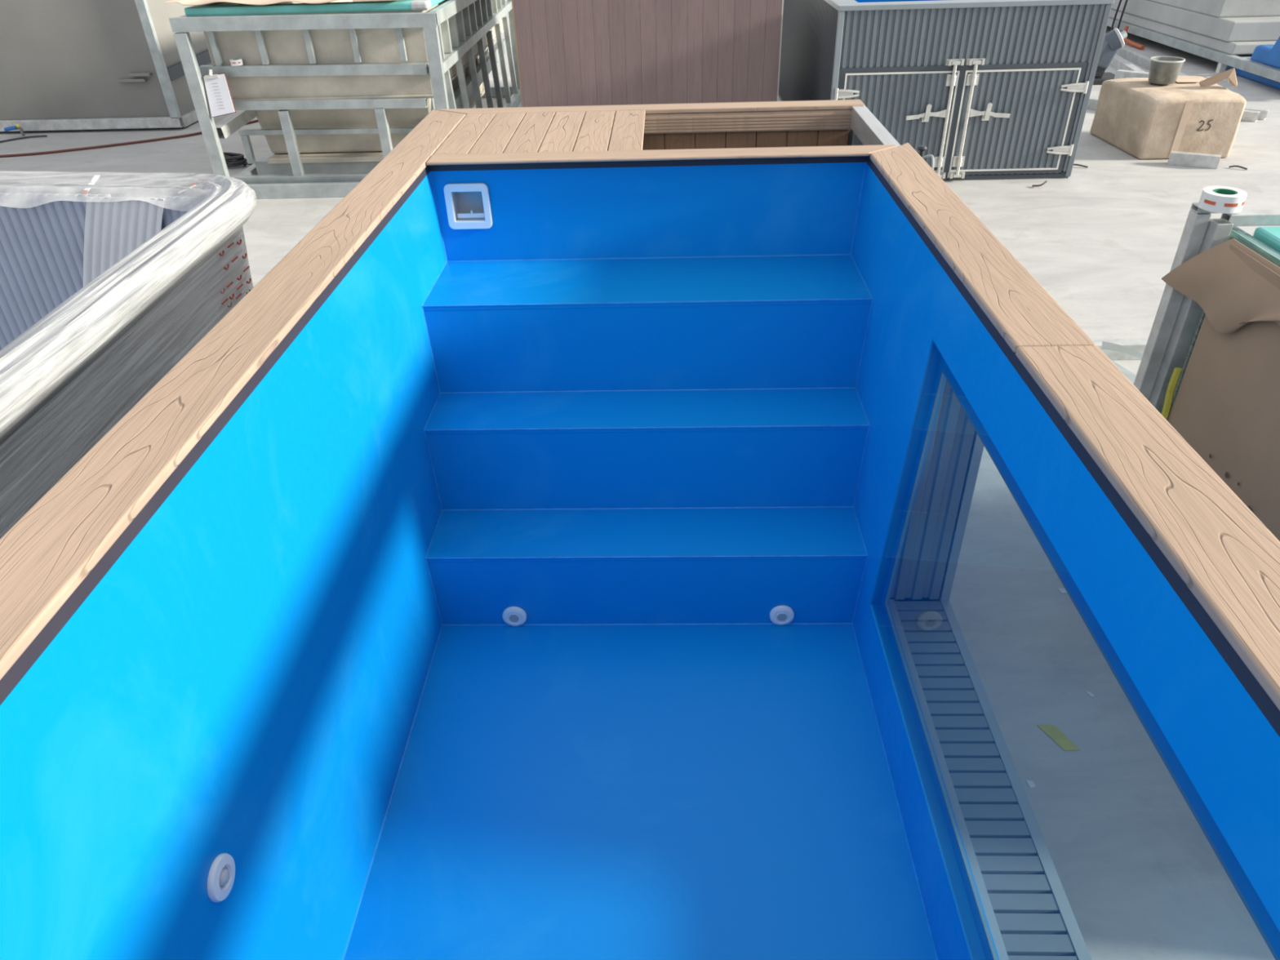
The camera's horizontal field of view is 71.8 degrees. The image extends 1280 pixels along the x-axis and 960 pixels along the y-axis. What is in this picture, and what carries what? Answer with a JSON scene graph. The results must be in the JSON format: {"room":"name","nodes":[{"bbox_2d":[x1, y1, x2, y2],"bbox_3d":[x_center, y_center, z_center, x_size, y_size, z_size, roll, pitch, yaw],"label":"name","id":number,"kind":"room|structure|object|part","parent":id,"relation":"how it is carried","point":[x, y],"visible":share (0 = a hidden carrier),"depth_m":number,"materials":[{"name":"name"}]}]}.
{"room":"pool storage yard","nodes":[
{"label":"pool storage yard","id":0,"kind":"room"},
{"bbox_2d":[0,0,1279,959],"bbox_3d":[-0.394,-3.215,7.969,32.000,0.150,32.000,-1,34,2],"label":"floor","id":1,"kind":"structure","parent":0,"point":[1140,878],"depth_m":2.62,"materials":[{"name":"concrete"}]},
{"bbox_2d":[0,124,47,142],"bbox_3d":[-5.553,-2.968,7.608,0.713,0.112,0.286,-29,43,-34],"label":"valve","id":2,"kind":"object","parent":1,"relation":"on","point":[16,126],"visible":1,"depth_m":7.73,"materials":[{"name":"metal"}]},
{"bbox_3d":[-5.509,-3.078,7.740,0.114,0.046,0.032,-1,34,2],"label":"handle","id":3,"kind":"part","parent":2,"relation":"part of","materials":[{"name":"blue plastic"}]},
{"bbox_2d":[0,0,212,132],"bbox_3d":[-6.021,-4.483,8.433,3.946,1.719,2.461,-1,34,2],"label":"tank","id":4,"kind":"object","parent":1,"relation":"on","point":[65,64],"visible":0.81,"depth_m":7.62,"materials":[{"name":"metal"}]},
{"bbox_3d":[-6.027,-3.150,7.880,3.945,0.085,0.050,-1,34,2],"label":"rail","id":5,"kind":"part","parent":4,"relation":"part of","materials":[{"name":"metal"}]},
{"bbox_3d":[-4.115,-3.865,7.344,0.075,1.620,0.050,-1,34,2],"label":"corner post","id":6,"kind":"part","parent":4,"relation":"part of","materials":[{"name":"metal"}]},
{"bbox_3d":[-4.107,-4.556,8.398,0.045,1.620,2.350,-1,34,2],"label":"panel","id":7,"kind":"part","parent":4,"relation":"part of","materials":[{"name":"silver metal"}]},
{"bbox_3d":[-4.059,-4.194,8.612,0.030,0.160,2.402,-1,34,2],"label":"rail","id":8,"kind":"part","parent":4,"relation":"part of","materials":[{"name":"silver metal"}]},
{"bbox_3d":[-4.053,-3.851,8.845,0.050,0.085,2.400,-1,34,2],"label":"rail","id":9,"kind":"part","parent":4,"relation":"part of","materials":[{"name":"metal"}]},
{"bbox_2d":[0,170,256,538],"bbox_3d":[-2.383,0.324,1.735,2.820,1.084,3.075,-1,34,2],"label":"hot tub","id":10,"kind":"object","parent":1,"relation":"on","point":[108,280],"visible":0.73,"depth_m":2.04,"materials":[{"name":"clear plastic film"},{"name":"fibreglass"}]},
{"bbox_2d":[82,190,88,194],"bbox_3d":[-1.531,-0.793,2.440,0.014,0.013,0.011,7,35,12],"label":"print","id":11,"kind":"object","parent":10,"relation":"on","point":[84,192],"depth_m":2.44},
{"bbox_2d":[0,119,258,157],"bbox_3d":[-4.616,-3.011,7.711,4.203,0.020,0.996,-22,39,-27],"label":"air hose","id":12,"kind":"object","parent":1,"relation":"on","point":[254,121],"visible":0.61,"depth_m":7.36,"materials":[{"name":"red rubber"}]},
{"bbox_2d":[222,151,253,167],"bbox_3d":[-3.019,-2.431,6.712,0.344,0.104,0.145,-1,34,2],"label":"cable coil","id":13,"kind":"object","parent":1,"relation":"on","point":[232,159],"visible":0.83,"depth_m":6.68,"materials":[{"name":"black rubber"}]},
{"bbox_2d":[168,0,520,199],"bbox_3d":[-1.960,-3.374,7.117,1.740,1.150,3.501,-1,34,2],"label":"crate","id":14,"kind":"object","parent":1,"relation":"on","point":[332,88],"visible":0.76,"depth_m":5.78,"materials":[{"name":"metal"}]},
{"bbox_3d":[-2.827,-2.378,5.732,0.080,0.940,0.050,-1,34,2],"label":"corner post","id":15,"kind":"part","parent":14,"relation":"part of","materials":[{"name":"metal"}]},
{"bbox_2d":[203,69,235,117],"bbox_3d":[-2.696,-2.477,5.664,0.173,0.278,0.062,-1,34,2],"label":"clipboard","id":16,"kind":"object","parent":14,"relation":"hanging from","point":[220,98],"visible":1,"depth_m":5.66,"materials":[{"name":"white paper"}]},
{"bbox_2d":[229,57,243,66],"bbox_3d":[-2.582,-2.675,5.656,0.076,0.034,0.077,-1,34,2],"label":"label","id":17,"kind":"object","parent":14,"relation":"on","point":[237,61],"visible":1,"depth_m":5.63,"materials":[{"name":"white paper"}]},
{"bbox_3d":[-2.755,-2.328,6.217,0.045,0.190,0.040,-1,34,2],"label":"post","id":18,"kind":"part","parent":14,"relation":"part of","materials":[{"name":"metal"}]},
{"bbox_2d":[164,0,338,5],"bbox_3d":[-2.110,-3.360,6.036,1.540,0.032,1.638,-1,34,2],"label":"cardboard sheet","id":19,"kind":"object","parent":14,"relation":"on","point":[188,2],"visible":1,"depth_m":5.43,"materials":[{"name":"beige cardboard"}]},
{"bbox_3d":[-2.785,-2.924,7.445,0.060,0.080,3.100,-1,34,2],"label":"rail","id":20,"kind":"part","parent":14,"relation":"part of","materials":[{"name":"metal"}]},
{"bbox_3d":[-2.339,-2.260,5.932,0.062,0.415,0.050,-1,34,2],"label":"post","id":21,"kind":"part","parent":14,"relation":"part of","materials":[{"name":"metal"}]},
{"bbox_3d":[-2.008,-2.051,6.058,1.590,0.090,0.060,-1,34,2],"label":"rail","id":22,"kind":"part","parent":14,"relation":"part of","materials":[{"name":"metal"}]},
{"bbox_3d":[-2.034,-1.965,5.987,1.640,0.090,0.045,-1,34,2],"label":"rail","id":23,"kind":"part","parent":14,"relation":"part of","materials":[{"name":"metal"}]},
{"bbox_3d":[-2.061,-2.808,5.419,1.640,0.090,0.050,-1,34,2],"label":"rail","id":24,"kind":"part","parent":14,"relation":"part of","materials":[{"name":"metal"}]},
{"bbox_3d":[-2.093,-2.636,5.682,1.466,0.082,0.050,-1,34,2],"label":"rail","id":25,"kind":"part","parent":14,"relation":"part of","materials":[{"name":"metal"}]},
{"bbox_3d":[-1.986,-2.249,6.322,1.520,0.100,0.060,-1,34,2],"label":"rail","id":26,"kind":"part","parent":14,"relation":"part of","materials":[{"name":"metal"}]},
{"bbox_3d":[-2.128,-2.422,6.136,1.320,0.047,0.040,-1,34,2],"label":"rail","id":27,"kind":"part","parent":14,"relation":"part of","materials":[{"name":"metal"}]},
{"bbox_3d":[-2.028,-2.466,5.795,1.266,0.069,0.050,-1,34,2],"label":"rail","id":28,"kind":"part","parent":14,"relation":"part of","materials":[{"name":"metal"}]},
{"bbox_3d":[-2.026,-3.558,6.919,1.415,0.520,3.025,-1,34,2],"label":"tank","id":29,"kind":"part","parent":14,"relation":"part of","materials":[{"name":"silver metal"}]},
{"bbox_3d":[-2.038,-3.169,7.174,1.270,0.410,2.435,-1,34,2],"label":"tank","id":30,"kind":"part","parent":14,"relation":"part of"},
{"bbox_3d":[-2.042,-2.936,7.236,1.150,0.035,2.400,-1,34,2],"label":"tank","id":31,"kind":"part","parent":14,"relation":"part of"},
{"bbox_3d":[-1.699,-2.266,5.911,0.062,0.415,0.050,-1,34,2],"label":"post","id":32,"kind":"part","parent":14,"relation":"part of","materials":[{"name":"metal"}]},
{"bbox_3d":[-1.452,-2.669,6.071,0.045,0.330,0.030,-1,34,2],"label":"post","id":33,"kind":"part","parent":14,"relation":"part of","materials":[{"name":"metal"}]},
{"bbox_3d":[-1.273,-2.392,5.680,0.080,0.940,0.050,-1,34,2],"label":"corner post","id":34,"kind":"part","parent":14,"relation":"part of","materials":[{"name":"metal"}]},
{"bbox_3d":[-1.269,-2.468,6.052,0.070,0.654,0.080,-1,34,2],"label":"post","id":35,"kind":"part","parent":14,"relation":"part of","materials":[{"name":"metal"}]},
{"bbox_3d":[-1.229,-3.740,6.759,0.050,0.075,3.250,-1,34,2],"label":"rail","id":36,"kind":"part","parent":14,"relation":"part of","materials":[{"name":"metal"}]},
{"bbox_3d":[-1.433,-3.163,6.799,0.045,0.330,0.030,-1,34,2],"label":"post","id":37,"kind":"part","parent":14,"relation":"part of","materials":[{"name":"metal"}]},
{"bbox_3d":[-1.259,-2.715,6.416,0.070,0.654,0.080,-1,34,2],"label":"post","id":38,"kind":"part","parent":14,"relation":"part of","materials":[{"name":"metal"}]},
{"bbox_3d":[-1.423,-3.410,7.163,0.045,0.330,0.030,-1,34,2],"label":"post","id":39,"kind":"part","parent":14,"relation":"part of","materials":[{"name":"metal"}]},
{"bbox_3d":[-1.249,-2.962,6.780,0.070,0.654,0.080,-1,34,2],"label":"post","id":40,"kind":"part","parent":14,"relation":"part of","materials":[{"name":"metal"}]},
{"bbox_3d":[-1.257,-3.517,6.929,0.060,0.102,3.181,-1,34,2],"label":"rail","id":41,"kind":"part","parent":14,"relation":"part of","materials":[{"name":"metal"}]},
{"bbox_3d":[-1.239,-3.209,7.144,0.070,0.654,0.080,-1,34,2],"label":"post","id":42,"kind":"part","parent":14,"relation":"part of","materials":[{"name":"metal"}]},
{"bbox_3d":[-1.230,-3.456,7.508,0.070,0.654,0.080,-1,34,2],"label":"post","id":43,"kind":"part","parent":14,"relation":"part of","materials":[{"name":"metal"}]},
{"bbox_3d":[-1.912,-3.810,8.694,1.740,0.090,0.060,-1,34,2],"label":"rail","id":44,"kind":"part","parent":14,"relation":"part of","materials":[{"name":"metal"}]},
{"bbox_3d":[-1.220,-3.703,7.872,0.070,0.654,0.080,-1,34,2],"label":"post","id":45,"kind":"part","parent":14,"relation":"part of","materials":[{"name":"metal"}]},
{"bbox_3d":[-1.210,-3.950,8.236,0.070,0.654,0.080,-1,34,2],"label":"post","id":46,"kind":"part","parent":14,"relation":"part of","materials":[{"name":"metal"}]},
{"bbox_3d":[-1.204,-2.994,7.476,0.060,0.080,3.300,-1,34,2],"label":"rail","id":47,"kind":"part","parent":14,"relation":"part of","materials":[{"name":"metal"}]},
{"bbox_3d":[-1.185,-4.231,8.389,0.080,0.940,0.050,-1,34,2],"label":"corner post","id":48,"kind":"part","parent":14,"relation":"part of","materials":[{"name":"metal"}]},
{"bbox_2d":[0,99,1279,959],"bbox_3d":[0.038,0.179,1.794,1.452,1.135,3.232,-1,34,2],"label":"swimming pool","id":49,"kind":"object","parent":1,"relation":"on","point":[553,553],"visible":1,"depth_m":1.77,"materials":[{"name":"blue plastic"}]},
{"bbox_3d":[-0.324,0.355,2.274,0.029,0.029,0.002,-1,34,2],"label":"grille plate","id":50,"kind":"part","parent":49,"relation":"part of","materials":[{"name":"white plastic"}]},
{"bbox_3d":[0.066,-1.124,2.783,1.185,0.058,0.021,-1,34,2],"label":"hatch rail","id":51,"kind":"part","parent":49,"relation":"part of","materials":[{"name":"brown wood"}]},
{"bbox_3d":[0.038,-0.708,3.098,1.360,1.082,0.024,-1,34,2],"label":"panel","id":52,"kind":"part","parent":49,"relation":"part of","materials":[{"name":"brown wood"}]},
{"bbox_3d":[0.362,0.349,2.251,0.029,0.029,0.002,-1,34,2],"label":"grille plate","id":53,"kind":"part","parent":49,"relation":"part of","materials":[{"name":"white plastic"}]},
{"bbox_3d":[0.695,-0.672,3.035,0.030,1.018,0.030,-1,34,2],"label":"frame post","id":54,"kind":"part","parent":49,"relation":"part of","materials":[{"name":"metal"}]},
{"bbox_3d":[0.727,-0.188,2.313,0.024,1.065,0.827,-1,34,2],"label":"panel","id":55,"kind":"part","parent":49,"relation":"part of","materials":[{"name":"blue plastic"}]},
{"bbox_3d":[0.749,-0.851,2.362,0.012,0.057,0.012,-1,34,2],"label":"valve stem","id":56,"kind":"part","parent":49,"relation":"part of","materials":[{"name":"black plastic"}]},
{"bbox_3d":[0.748,-0.880,2.343,0.027,0.012,0.027,-1,34,2],"label":"valve knob","id":57,"kind":"part","parent":49,"relation":"part of","materials":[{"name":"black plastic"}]},
{"bbox_3d":[0.647,-0.021,1.915,0.122,0.730,0.018,-1,34,2],"label":"reveal panel","id":58,"kind":"part","parent":49,"relation":"part of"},
{"bbox_3d":[0.579,0.709,1.517,0.024,0.031,1.463,-1,34,2],"label":"sill edge trim","id":59,"kind":"part","parent":49,"relation":"part of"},
{"bbox_3d":[0.718,-0.009,1.920,0.020,0.760,0.024,-1,34,2],"label":"corner trim","id":60,"kind":"part","parent":49,"relation":"part of","materials":[{"name":"grey metal"}]},
{"bbox_3d":[0.711,0.714,1.503,0.020,0.031,1.479,-1,34,2],"label":"sill edge trim","id":61,"kind":"part","parent":49,"relation":"part of","materials":[{"name":"grey metal"}]},
{"bbox_2d":[511,0,783,106],"bbox_3d":[0.075,-3.300,6.690,1.792,1.400,1.600,-1,34,2],"label":"wall panel","id":62,"kind":"object","parent":1,"relation":"on","point":[570,52],"visible":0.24,"depth_m":5.99,"materials":[{"name":"wood"}]},
{"bbox_2d":[777,0,1114,180],"bbox_3d":[2.088,-3.484,7.167,1.652,1.065,3.755,-1,34,2],"label":"shipping container","id":63,"kind":"object","parent":1,"relation":"on","point":[991,89],"visible":0.86,"depth_m":5.62,"materials":[{"name":"silver metal"}]},
{"bbox_3d":[1.285,-3.492,7.216,0.017,1.005,3.660,-1,34,2],"label":"panel","id":64,"kind":"part","parent":63,"relation":"part of","materials":[{"name":"grey metal"}]},
{"bbox_3d":[1.246,-2.447,5.693,0.035,1.023,0.036,-1,34,2],"label":"corner trim","id":65,"kind":"part","parent":63,"relation":"part of","materials":[{"name":"silver metal"}]},
{"bbox_3d":[1.272,-2.327,5.773,0.010,0.667,0.024,-1,34,2],"label":"ribbed panel","id":66,"kind":"part","parent":63,"relation":"part of","materials":[{"name":"grey metal"}]},
{"bbox_3d":[1.665,-2.324,5.763,0.690,0.599,0.024,-1,34,2],"label":"door","id":67,"kind":"part","parent":63,"relation":"part of","materials":[{"name":"grey metal"}]},
{"bbox_3d":[2.102,-3.064,7.470,1.620,0.030,3.685,-1,34,2],"label":"rail","id":68,"kind":"part","parent":63,"relation":"part of","materials":[{"name":"grey metal"}]},
{"bbox_3d":[1.841,-2.352,5.689,0.253,0.061,0.010,-1,34,1],"label":"lock handle","id":69,"kind":"part","parent":63,"relation":"part of","materials":[{"name":"silver metal"}]},
{"bbox_3d":[1.981,-2.318,5.712,0.022,0.683,0.022,-1,34,2],"label":"lock rod","id":70,"kind":"part","parent":63,"relation":"part of","materials":[{"name":"silver metal"}]},
{"bbox_3d":[2.040,-2.328,5.743,1.527,0.676,0.016,-1,34,2],"label":"door frame","id":71,"kind":"part","parent":63,"relation":"part of","materials":[{"name":"white metal"}]},
{"bbox_3d":[2.108,-2.319,5.708,0.022,0.683,0.022,-1,34,2],"label":"lock rod","id":72,"kind":"part","parent":63,"relation":"part of","materials":[{"name":"silver metal"}]},
{"bbox_3d":[2.039,-2.744,5.470,1.570,0.323,0.024,-1,34,2],"label":"ribbed panel","id":73,"kind":"part","parent":63,"relation":"part of","materials":[{"name":"grey metal"}]},
{"bbox_3d":[2.247,-2.356,5.675,0.258,0.061,0.010,0,34,3],"label":"lock handle","id":74,"kind":"part","parent":63,"relation":"part of","materials":[{"name":"silver metal"}]},
{"bbox_3d":[2.418,-2.331,5.738,0.692,0.599,0.024,-1,34,2],"label":"door","id":75,"kind":"part","parent":63,"relation":"part of","materials":[{"name":"grey metal"}]},
{"bbox_3d":[2.061,-2.051,5.939,1.570,0.003,0.024,-1,34,2],"label":"ribbed panel","id":76,"kind":"part","parent":63,"relation":"part of","materials":[{"name":"grey metal"}]},
{"bbox_3d":[2.820,-2.341,5.722,0.033,0.667,0.024,-1,34,2],"label":"ribbed panel","id":77,"kind":"part","parent":63,"relation":"part of","materials":[{"name":"grey metal"}]},
{"bbox_3d":[2.850,-2.462,5.640,0.035,1.023,0.036,-1,34,2],"label":"corner trim","id":78,"kind":"part","parent":63,"relation":"part of","materials":[{"name":"grey metal"}]},
{"bbox_2d":[1026,780,1035,788],"bbox_3d":[0.889,0.691,2.009,0.014,0.002,0.021,-5,34,-5],"label":"paper scrap","id":79,"kind":"object","parent":1,"relation":"on","point":[1030,784],"visible":1,"depth_m":2.01,"materials":[{"name":"white paper"}]},
{"bbox_2d":[1031,180,1047,186],"bbox_3d":[2.605,-1.926,5.756,0.088,0.041,0.035,3,34,8],"label":"twig","id":80,"kind":"object","parent":1,"relation":"on","point":[1046,181],"visible":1,"depth_m":5.75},
{"bbox_2d":[1036,724,1079,751],"bbox_3d":[1.002,0.615,2.115,0.037,0.002,0.100,-16,37,-20],"label":"tape strip","id":81,"kind":"object","parent":1,"relation":"on","point":[1052,731],"visible":1,"depth_m":2.11,"materials":[{"name":"plastic"}]},
{"bbox_2d":[1057,587,1067,593],"bbox_3d":[1.220,0.319,2.543,0.030,0.002,0.023,-1,34,2],"label":"paper scrap","id":82,"kind":"object","parent":1,"relation":"on","point":[1061,590],"visible":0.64,"depth_m":2.54,"materials":[{"name":"white paper"}]},
{"bbox_2d":[1073,164,1088,168],"bbox_3d":[3.034,-2.185,6.136,0.142,0.022,0.020,18,39,26],"label":"twig","id":83,"kind":"object","parent":1,"relation":"on","point":[1083,166],"visible":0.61,"depth_m":6.12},
{"bbox_2d":[1084,691,1094,697],"bbox_3d":[1.132,0.538,2.223,0.010,0.002,0.023,-14,36,-18],"label":"paper scrap","id":84,"kind":"object","parent":1,"relation":"on","point":[1090,694],"visible":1,"depth_m":2.22,"materials":[{"name":"white paper"}]},
{"bbox_2d":[1087,97,1097,110],"bbox_3d":[3.896,-3.237,7.597,0.080,0.080,0.707,-29,43,-34],"label":"tube","id":85,"kind":"object","parent":1,"relation":"on","point":[1092,104],"visible":0.09,"depth_m":7.57,"materials":[{"name":"grey metal"}]},
{"bbox_2d":[1093,27,1127,84],"bbox_3d":[4.435,-4.064,8.442,0.398,0.474,0.350,-1,34,2],"label":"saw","id":86,"kind":"object","parent":1,"relation":"on","point":[1113,41],"visible":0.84,"depth_m":8.34,"materials":[{"name":"grey plastic"}]},
{"bbox_2d":[1092,338,1147,359],"bbox_3d":[2.071,-0.551,3.727,0.440,0.070,0.060,-1,34,2],"label":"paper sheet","id":87,"kind":"object","parent":1,"relation":"on","point":[1139,345],"visible":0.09,"depth_m":3.71,"materials":[{"name":"white paper"}]},
{"bbox_2d":[1102,341,1142,359],"bbox_3d":[2.027,-0.508,3.578,0.296,0.048,0.054,15,38,24],"label":"ribbon","id":88,"kind":"object","parent":87,"relation":"on","point":[1105,345],"visible":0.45,"depth_m":3.60,"materials":[{"name":"white plastic"}]},
{"bbox_2d":[1110,359,1136,384],"bbox_3d":[1.950,-0.369,3.482,0.070,0.050,0.508,-10,35,-12],"label":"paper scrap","id":89,"kind":"object","parent":1,"relation":"on","point":[1130,375],"visible":0.02,"depth_m":3.52,"materials":[{"name":"white paper"}]},
{"bbox_2d":[1110,53,1144,71],"bbox_3d":[4.907,-4.172,8.930,0.080,0.080,2.326,4,35,9],"label":"tube","id":90,"kind":"object","parent":1,"relation":"on","point":[1117,62],"visible":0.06,"depth_m":8.96,"materials":[{"name":"grey metal"}]},
{"bbox_2d":[1115,46,1188,75],"bbox_3d":[5.217,-4.301,9.106,0.060,0.080,2.156,2,34,5],"label":"tube","id":91,"kind":"object","parent":1,"relation":"on","point":[1144,61],"visible":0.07,"depth_m":9.29,"materials":[{"name":"grey metal"}]},
{"bbox_2d":[1089,75,1246,159],"bbox_3d":[3.859,-2.659,6.446,0.732,0.417,0.823,-1,34,2],"label":"box","id":92,"kind":"object","parent":1,"relation":"on","point":[1144,119],"visible":0.89,"depth_m":6.17,"materials":[{"name":"cardboard"}]},
{"bbox_2d":[1148,56,1185,84],"bbox_3d":[3.770,-2.941,6.351,0.219,0.157,0.219,-1,34,2],"label":"metal bucket","id":93,"kind":"object","parent":92,"relation":"on","point":[1162,69],"visible":1,"depth_m":6.30,"materials":[{"name":"metal"}]},
{"bbox_2d":[1175,75,1201,82],"bbox_3d":[4.007,-2.938,6.477,0.230,0.004,0.245,-1,34,2],"label":"scrap","id":94,"kind":"object","parent":92,"relation":"on","point":[1180,78],"visible":0.76,"depth_m":6.46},
{"bbox_2d":[1199,67,1237,87],"bbox_3d":[4.093,-2.820,6.185,0.316,0.120,0.118,-12,35,-14],"label":"cardboard","id":95,"kind":"object","parent":92,"relation":"on","point":[1215,79],"visible":1,"depth_m":6.18,"materials":[{"name":"brown cardboard"}]},
{"bbox_2d":[1106,0,1279,82],"bbox_3d":[6.991,-5.573,9.858,2.520,1.250,6.300,-1,34,2],"label":"shell","id":96,"kind":"object","parent":1,"relation":"on","point":[1215,30],"visible":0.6,"depth_m":8.88,"materials":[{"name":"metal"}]},
{"bbox_2d":[1110,0,1121,31],"bbox_3d":[5.678,-5.876,10.242,0.076,1.413,0.325,9,35,15],"label":"hanging cable","id":97,"kind":"object","parent":96,"relation":"hanging from","point":[1120,1],"visible":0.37,"depth_m":10.61,"materials":[{"name":"black rubber"}]},
{"bbox_2d":[1116,0,1128,30],"bbox_3d":[5.672,-5.786,10.110,0.071,1.413,0.324,9,36,15],"label":"hanging cable","id":98,"kind":"object","parent":96,"relation":"hanging from","point":[1126,2],"visible":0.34,"depth_m":10.47,"materials":[{"name":"black rubber"}]},
{"bbox_2d":[1123,26,1144,49],"bbox_3d":[5.673,-5.082,10.148,0.065,0.174,0.571,-1,34,2],"label":"strap","id":99,"kind":"object","parent":96,"relation":"hanging from","point":[1126,40],"visible":0.8,"depth_m":10.16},
{"bbox_2d":[1250,35,1279,68],"bbox_3d":[6.191,-3.863,7.885,0.900,0.322,0.870,-1,34,2],"label":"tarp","id":100,"kind":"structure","parent":96,"relation":"on","point":[1269,55],"depth_m":8.09,"materials":[{"name":"plastic"}]},
{"bbox_2d":[1167,151,1221,168],"bbox_3d":[3.805,-2.200,6.071,0.302,0.080,0.060,15,38,24],"label":"tube","id":101,"kind":"object","parent":1,"relation":"on","point":[1176,157],"visible":1,"depth_m":6.05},
{"bbox_2d":[1133,202,1279,541],"bbox_3d":[2.303,0.095,1.926,1.811,1.008,1.435,-1,34,2],"label":"crate","id":102,"kind":"object","parent":1,"relation":"on","point":[1210,364],"visible":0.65,"depth_m":2.18,"materials":[{"name":"cardboard"}]},
{"bbox_3d":[1.439,-0.272,2.525,0.036,0.990,0.040,-1,34,2],"label":"corner post","id":103,"kind":"part","parent":102,"relation":"part of","materials":[{"name":"metal"}]},
{"bbox_3d":[1.480,-0.250,2.503,0.040,0.975,0.044,-1,34,2],"label":"corner post","id":104,"kind":"part","parent":102,"relation":"part of","materials":[{"name":"metal"}]},
{"bbox_2d":[1197,186,1247,213],"bbox_3d":[1.451,-0.699,2.202,0.096,0.040,0.097,-1,34,2],"label":"tape roll","id":105,"kind":"object","parent":102,"relation":"on","point":[1217,199],"visible":1,"depth_m":2.18,"materials":[{"name":"white plastic"}]},
{"bbox_2d":[1204,199,1215,205],"bbox_3d":[1.409,-0.687,2.186,0.003,0.008,0.029,-17,37,-21],"label":"print","id":106,"kind":"object","parent":105,"relation":"on","point":[1206,202],"depth_m":2.18},
{"bbox_2d":[1223,203,1238,207],"bbox_3d":[1.448,-0.673,2.163,0.031,0.008,0.003,1,34,5],"label":"print","id":107,"kind":"object","parent":105,"relation":"on","point":[1225,205],"depth_m":2.16},
{"bbox_3d":[2.341,-0.674,2.224,1.700,0.030,0.040,-1,34,2],"label":"rail","id":108,"kind":"part","parent":102,"relation":"part of","materials":[{"name":"metal"}]},
{"bbox_3d":[2.343,0.019,1.857,1.585,0.710,1.338,-1,34,2],"label":"tank","id":109,"kind":"part","parent":102,"relation":"part of","materials":[{"name":"teal plastic"}]},
{"bbox_2d":[1228,165,1247,169],"bbox_3d":[4.059,-2.122,5.995,0.111,0.021,0.017,20,40,29],"label":"twig","id":110,"kind":"object","parent":1,"relation":"on","point":[1240,166],"visible":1,"depth_m":5.99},
{"bbox_2d":[1240,109,1260,122],"bbox_3d":[4.765,-2.988,7.199,0.469,0.070,0.070,25,42,34],"label":"tube","id":111,"kind":"object","parent":1,"relation":"on","point":[1247,115],"visible":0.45,"depth_m":7.08,"materials":[{"name":"white plastic"}]},
{"bbox_2d":[1225,64,1279,89],"bbox_3d":[6.412,-3.712,8.186,1.200,0.075,1.620,-1,34,2],"label":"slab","id":112,"kind":"object","parent":1,"relation":"on","point":[1248,75],"visible":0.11,"depth_m":8.34,"materials":[{"name":"plastic"}]},
{"bbox_2d":[1244,106,1268,119],"bbox_3d":[4.867,-3.023,7.245,0.469,0.070,0.070,25,42,34],"label":"tube","id":113,"kind":"object","parent":1,"relation":"on","point":[1262,116],"visible":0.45,"depth_m":7.12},
{"bbox_3d":[4.376,-3.314,7.617,0.387,0.157,0.371,-1,34,2],"label":"tube","id":114,"kind":"object","parent":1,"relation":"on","visible":0},
{"bbox_2d":[1114,69,1180,79],"bbox_3d":[4.395,-3.467,7.628,0.545,0.080,0.080,28,44,36],"label":"tube","id":115,"kind":"object","parent":114,"relation":"on","point":[1120,73],"visible":0.26,"depth_m":7.69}
]}

